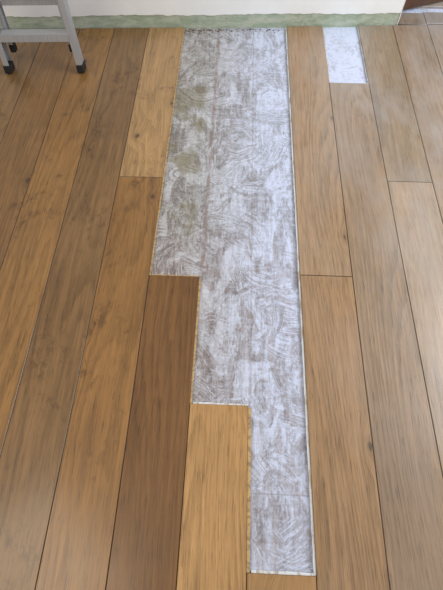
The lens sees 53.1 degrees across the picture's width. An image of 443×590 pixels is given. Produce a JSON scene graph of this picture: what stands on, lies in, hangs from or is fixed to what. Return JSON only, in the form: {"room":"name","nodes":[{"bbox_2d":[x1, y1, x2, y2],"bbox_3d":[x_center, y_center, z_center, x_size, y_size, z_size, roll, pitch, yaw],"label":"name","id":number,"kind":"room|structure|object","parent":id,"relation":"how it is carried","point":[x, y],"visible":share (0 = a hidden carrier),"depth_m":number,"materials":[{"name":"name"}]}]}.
{"room":"room under renovation","nodes":[
{"label":"room under renovation","id":0,"kind":"room"},
{"bbox_2d":[0,0,405,28],"bbox_3d":[0.207,-2.296,1.562,4.600,2.614,0.120,-1,61,0],"label":"wall","id":1,"kind":"structure","parent":0,"point":[188,14],"depth_m":2.60,"materials":[{"name":"white paint"}]},
{"bbox_2d":[403,0,442,9],"bbox_3d":[1.464,-2.364,1.899,0.830,2.046,0.093,-19,63,-10],"label":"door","id":2,"kind":"structure","parent":1,"relation":"in","point":[409,4],"depth_m":2.73,"materials":[{"name":"brown wood"}]},
{"bbox_2d":[0,1,442,589],"bbox_3d":[0.156,-0.687,2.159,4.556,0.014,5.499,2,61,1],"label":"floor","id":3,"kind":"structure","parent":0,"point":[98,349],"depth_m":1.70,"materials":[{"name":"brown wood"}]},
{"bbox_2d":[0,0,85,73],"bbox_3d":[-0.973,-1.798,1.748,0.434,1.779,0.355,-1,61,0],"label":"stepladder","id":4,"kind":"object","parent":3,"relation":"on","point":[68,34],"visible":1,"depth_m":2.29,"materials":[{"name":"metal"}]},
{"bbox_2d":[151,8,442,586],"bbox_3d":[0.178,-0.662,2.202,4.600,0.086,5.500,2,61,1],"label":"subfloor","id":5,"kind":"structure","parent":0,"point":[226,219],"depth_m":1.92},
{"bbox_2d":[137,27,385,34],"bbox_3d":[-0.026,-1.582,2.652,2.022,0.016,0.063,-1,61,0],"label":"debris","id":6,"kind":"object","parent":5,"relation":"on","point":[385,27],"visible":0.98,"depth_m":2.66,"materials":[{"name":"paint"}]}
]}

